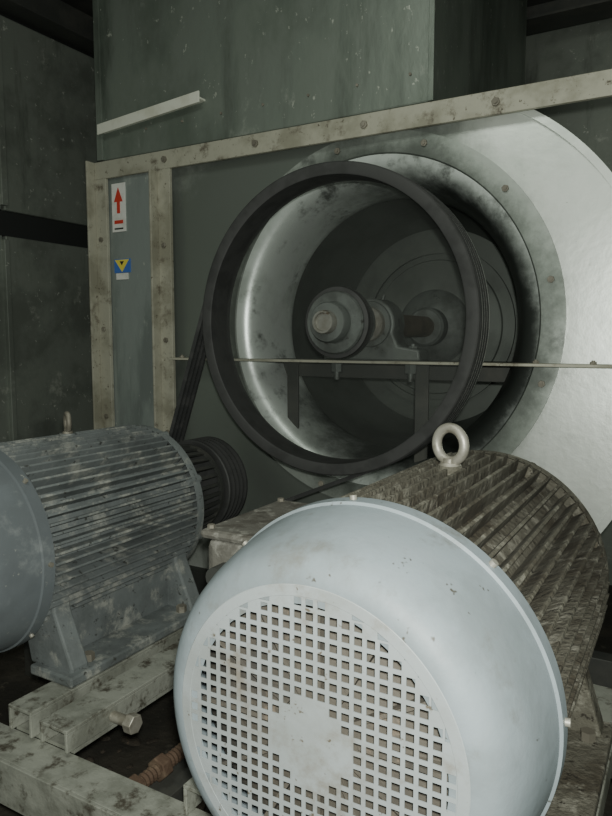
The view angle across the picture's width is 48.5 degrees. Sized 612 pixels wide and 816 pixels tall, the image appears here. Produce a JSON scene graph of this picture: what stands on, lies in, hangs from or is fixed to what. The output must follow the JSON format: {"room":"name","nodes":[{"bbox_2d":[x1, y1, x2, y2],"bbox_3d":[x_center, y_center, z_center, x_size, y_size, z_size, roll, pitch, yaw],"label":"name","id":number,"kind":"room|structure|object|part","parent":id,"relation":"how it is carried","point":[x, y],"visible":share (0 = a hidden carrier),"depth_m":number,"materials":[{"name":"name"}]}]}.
{"room":"plant room","nodes":[
{"label":"plant room","id":0,"kind":"room"},
{"bbox_2d":[0,13,102,441],"bbox_3d":[-1.885,-0.443,2.674,0.130,3.050,5.200,3,7,30],"label":"wall","id":1,"kind":"structure","parent":0,"point":[50,109],"depth_m":3.48,"materials":[{"name":"grey metal"}]},
{"bbox_2d":[0,17,8,205],"bbox_3d":[-1.441,-1.395,3.203,0.022,0.860,0.036,3,7,30],"label":"panel seam","id":2,"kind":"object","parent":1,"relation":"attached to","point":[3,157],"visible":1,"depth_m":3.21,"materials":[{"name":"grey metal"}]},
{"bbox_3d":[-1.652,0.124,3.036,0.030,1.850,0.744,3,7,30],"label":"panel","id":3,"kind":"part","parent":1,"relation":"part of","materials":[{"name":"grey metal"}]},
{"bbox_2d":[2,239,17,440],"bbox_3d":[-1.441,0.102,3.353,0.022,1.830,0.028,3,7,30],"label":"panel seam","id":4,"kind":"object","parent":1,"relation":"attached to","point":[5,243],"visible":0.56,"depth_m":3.30,"materials":[{"name":"grey metal"}]},
{"bbox_2d":[0,210,87,247],"bbox_3d":[-1.848,-0.824,2.615,0.015,0.120,5.200,3,7,30],"label":"channel","id":5,"kind":"object","parent":1,"relation":"attached to","point":[12,224],"visible":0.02,"depth_m":3.47,"materials":[{"name":"black metal"}]},
{"bbox_2d":[0,0,93,56],"bbox_3d":[-1.790,-1.855,2.478,0.150,0.120,5.200,3,7,30],"label":"beam","id":6,"kind":"structure","parent":1,"relation":"attached to","point":[56,19],"depth_m":3.35,"materials":[{"name":"metal"}]},
{"bbox_3d":[-1.277,0.059,3.683,0.030,1.850,0.724,3,7,30],"label":"panel","id":7,"kind":"part","parent":1,"relation":"part of","materials":[{"name":"grey metal"}]},
{"bbox_3d":[-1.277,-1.428,3.534,0.030,0.900,0.724,3,7,30],"label":"panel","id":8,"kind":"part","parent":1,"relation":"part of","materials":[{"name":"grey metal"}]},
{"bbox_2d":[0,585,611,815],"bbox_3d":[0.057,1.224,1.830,4.600,0.100,5.400,3,7,30],"label":"floor","id":9,"kind":"structure","parent":0,"point":[158,718],"depth_m":2.39,"materials":[{"name":"black concrete"}]},
{"bbox_2d":[85,729,205,810],"bbox_3d":[-0.524,1.151,1.977,1.066,0.039,0.688,3,7,30],"label":"debris pile","id":10,"kind":"object","parent":9,"relation":"on","point":[129,740],"visible":0.09,"depth_m":2.27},
{"bbox_2d":[0,641,611,815],"bbox_3d":[-0.191,0.972,1.774,2.600,0.414,0.900,3,7,30],"label":"base frame","id":11,"kind":"object","parent":9,"relation":"on","point":[37,778],"visible":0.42,"depth_m":1.48,"materials":[{"name":"grey metal"}]},
{"bbox_2d":[8,626,183,753],"bbox_3d":[-0.608,0.700,2.036,0.790,0.073,0.820,3,7,30],"label":"slide rail","id":12,"kind":"object","parent":11,"relation":"on","point":[66,718],"visible":0.59,"depth_m":1.66,"materials":[{"name":"metal"}]},
{"bbox_3d":[-0.413,0.742,1.938,0.200,0.009,0.800,3,7,30],"label":"rail plate","id":13,"kind":"part","parent":12,"relation":"part of","materials":[{"name":"grey metal"}]},
{"bbox_2d":[0,411,247,687],"bbox_3d":[-0.663,0.326,2.115,0.610,0.651,1.186,3,7,30],"label":"motor","id":14,"kind":"object","parent":12,"relation":"on","point":[100,529],"visible":0.99,"depth_m":1.88,"materials":[{"name":"grey paint"}]},
{"bbox_3d":[-0.304,0.839,1.664,0.036,0.035,0.420,3,7,30],"label":"tension rod","id":15,"kind":"part","parent":11,"relation":"part of","materials":[{"name":"brown metal"}]},
{"bbox_3d":[-0.191,0.859,1.763,2.600,0.180,0.700,3,7,30],"label":"frame","id":16,"kind":"part","parent":11,"relation":"part of","materials":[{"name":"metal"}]},
{"bbox_2d":[183,684,611,815],"bbox_3d":[0.277,0.756,1.522,0.720,0.063,0.830,3,7,30],"label":"slide rail","id":17,"kind":"object","parent":11,"relation":"on","point":[193,798],"visible":0.17,"depth_m":1.38,"materials":[{"name":"grey metal"}]},
{"bbox_2d":[173,423,611,815],"bbox_3d":[0.206,0.381,1.397,0.750,0.704,1.052,3,7,30],"label":"motor","id":18,"kind":"object","parent":17,"relation":"on","point":[420,639],"visible":1,"depth_m":0.93,"materials":[{"name":"paint"}]},
{"bbox_3d":[-0.085,0.441,1.017,0.140,0.006,0.048,3,7,30],"label":"fan blade","id":19,"kind":"part","parent":18,"relation":"part of","materials":[{"name":"grey metal"}]},
{"bbox_3d":[-0.070,0.507,1.015,0.124,0.075,0.048,3,7,30],"label":"fan blade","id":20,"kind":"part","parent":18,"relation":"part of","materials":[{"name":"grey metal"}]},
{"bbox_3d":[-0.070,0.377,1.002,0.124,0.075,0.048,3,7,30],"label":"fan blade","id":21,"kind":"part","parent":18,"relation":"part of","materials":[{"name":"grey metal"}]},
{"bbox_3d":[-0.062,0.249,1.482,0.187,0.020,0.310,3,7,30],"label":"terminal box lid","id":22,"kind":"part","parent":18,"relation":"part of","materials":[{"name":"grey metal"}]},
{"bbox_3d":[-0.029,0.556,0.996,0.075,0.124,0.048,3,7,30],"label":"fan blade","id":23,"kind":"part","parent":18,"relation":"part of","materials":[{"name":"grey metal"}]},
{"bbox_3d":[-0.029,0.332,0.973,0.075,0.124,0.048,3,7,30],"label":"fan blade","id":24,"kind":"part","parent":18,"relation":"part of","materials":[{"name":"grey metal"}]},
{"bbox_3d":[0.028,0.577,0.965,0.006,0.140,0.048,3,7,30],"label":"fan blade","id":25,"kind":"part","parent":18,"relation":"part of","materials":[{"name":"grey metal"}]},
{"bbox_3d":[0.028,0.318,0.939,0.006,0.140,0.048,3,7,30],"label":"fan blade","id":26,"kind":"part","parent":18,"relation":"part of","materials":[{"name":"grey metal"}]},
{"bbox_2d":[190,595,456,815],"bbox_3d":[0.004,0.452,0.912,0.409,0.409,0.002,3,7,30],"label":"fan grille","id":27,"kind":"object","parent":18,"relation":"attached to","point":[310,744],"depth_m":0.90,"materials":[{"name":"metal"}]},
{"bbox_3d":[0.084,0.563,0.931,0.075,0.124,0.048,3,7,30],"label":"fan blade","id":28,"kind":"part","parent":18,"relation":"part of","materials":[{"name":"grey metal"}]},
{"bbox_3d":[0.084,0.339,0.909,0.075,0.124,0.048,3,7,30],"label":"fan blade","id":29,"kind":"part","parent":18,"relation":"part of","materials":[{"name":"grey metal"}]},
{"bbox_3d":[0.125,0.518,0.903,0.124,0.075,0.048,3,7,30],"label":"fan blade","id":30,"kind":"part","parent":18,"relation":"part of","materials":[{"name":"grey metal"}]},
{"bbox_3d":[0.125,0.389,0.890,0.124,0.075,0.048,3,7,30],"label":"fan blade","id":31,"kind":"part","parent":18,"relation":"part of","materials":[{"name":"grey metal"}]},
{"bbox_3d":[0.140,0.454,0.888,0.140,0.006,0.048,3,7,30],"label":"fan blade","id":32,"kind":"part","parent":18,"relation":"part of","materials":[{"name":"grey metal"}]},
{"bbox_3d":[0.292,0.107,1.378,0.029,0.010,0.029,3,7,30],"label":"eye stem","id":33,"kind":"part","parent":18,"relation":"part of","materials":[{"name":"metal"}]},
{"bbox_2d":[85,69,611,687],"bbox_3d":[0.619,0.021,2.587,3.300,2.144,1.225,3,7,30],"label":"fan","id":34,"kind":"object","parent":9,"relation":"on","point":[533,201],"visible":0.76,"depth_m":2.73,"materials":[{"name":"grey metal"}]},
{"bbox_3d":[-0.963,-0.032,3.135,0.010,2.140,0.045,3,7,30],"label":"rail leg","id":35,"kind":"part","parent":34,"relation":"part of","materials":[{"name":"beige metal"}]},
{"bbox_3d":[-0.919,0.005,3.149,0.075,2.065,0.017,3,7,30],"label":"rail","id":36,"kind":"part","parent":34,"relation":"part of","materials":[{"name":"beige metal"}]},
{"bbox_2d":[111,182,126,232],"bbox_3d":[-0.831,-0.889,3.018,0.080,0.210,0.006,3,7,30],"label":"label","id":37,"kind":"object","parent":34,"relation":"attached to","point":[118,189],"visible":1,"depth_m":3.01,"materials":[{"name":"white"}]},
{"bbox_2d":[114,258,130,279],"bbox_3d":[-0.820,-0.620,3.038,0.095,0.090,0.007,3,7,30],"label":"warning sticker","id":38,"kind":"object","parent":34,"relation":"attached to","point":[121,266],"visible":1,"depth_m":3.04,"materials":[{"name":"blue plastic"}]},
{"bbox_3d":[-0.820,-0.635,3.037,0.095,0.060,0.004,3,7,30],"label":"plate","id":39,"kind":"part","parent":38,"relation":"part of","materials":[{"name":"blue plastic"}]},
{"bbox_3d":[-0.762,-0.021,3.083,0.390,2.130,0.025,3,7,30],"label":"panel","id":40,"kind":"part","parent":34,"relation":"part of","materials":[{"name":"grey metal"}]},
{"bbox_3d":[-0.642,0.027,2.954,0.010,2.060,0.045,3,7,30],"label":"rail leg","id":41,"kind":"part","parent":34,"relation":"part of","materials":[{"name":"beige metal"}]},
{"bbox_3d":[-0.599,0.023,2.965,0.075,2.065,0.017,3,7,30],"label":"rail","id":42,"kind":"part","parent":34,"relation":"part of","materials":[{"name":"beige metal"}]},
{"bbox_2d":[92,0,526,161],"bbox_3d":[0.071,-1.574,3.183,1.570,0.900,1.373,3,7,30],"label":"duct","id":43,"kind":"object","parent":34,"relation":"on","point":[170,74],"visible":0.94,"depth_m":2.65,"materials":[{"name":"grey metal"}]},
{"bbox_3d":[-0.673,-1.235,2.856,0.570,0.089,0.008,3,7,30],"label":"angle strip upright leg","id":44,"kind":"part","parent":43,"relation":"part of","materials":[{"name":"grey metal"}]},
{"bbox_3d":[-0.662,-1.233,2.876,0.570,0.053,0.037,3,7,30],"label":"angle strip flat leg","id":45,"kind":"part","parent":43,"relation":"part of","materials":[{"name":"grey metal"}]},
{"bbox_2d":[203,161,489,475],"bbox_3d":[0.110,-0.286,2.277,1.002,1.002,0.197,3,7,30],"label":"pulley wheel","id":46,"kind":"object","parent":34,"relation":"attached to","point":[355,327],"visible":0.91,"depth_m":2.24,"materials":[{"name":"metal"}]},
{"bbox_2d":[169,168,488,500],"bbox_3d":[-0.011,-0.152,2.315,1.238,1.278,0.088,3,7,30],"label":"belt","id":47,"kind":"object","parent":46,"relation":"attached to","point":[197,357],"visible":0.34,"depth_m":2.27,"materials":[{"name":"rubber"}]},
{"bbox_3d":[0.477,-0.980,2.240,3.300,0.075,0.017,3,7,30],"label":"rail","id":48,"kind":"part","parent":34,"relation":"part of","materials":[{"name":"beige metal"}]},
{"bbox_3d":[0.455,-0.015,2.897,1.904,2.055,0.850,3,7,30],"label":"scroll casing","id":49,"kind":"part","parent":34,"relation":"part of","materials":[{"name":"grey metal"}]},
{"bbox_3d":[0.593,-0.369,3.109,1.400,1.400,0.045,3,7,30],"label":"plate","id":50,"kind":"part","parent":34,"relation":"part of","materials":[{"name":"grey metal"}]},
{"bbox_2d":[61,0,554,16],"bbox_3d":[0.057,-1.910,1.517,4.600,0.100,5.400,3,7,30],"label":"ceiling","id":51,"kind":"structure","parent":0,"point":[85,6],"depth_m":3.45,"materials":[{"name":"metal"}]},
{"bbox_2d":[526,0,611,35],"bbox_3d":[1.358,-1.995,3.370,4.000,0.100,0.190,3,7,30],"label":"beam","id":52,"kind":"structure","parent":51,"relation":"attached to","point":[557,14],"depth_m":3.40,"materials":[{"name":"metal"}]},
{"bbox_2d":[525,17,611,584],"bbox_3d":[1.332,-0.562,3.871,4.600,3.050,0.100,3,7,30],"label":"wall","id":53,"kind":"structure","parent":0,"point":[584,48],"depth_m":3.63,"materials":[{"name":"grey metal"}]}
]}

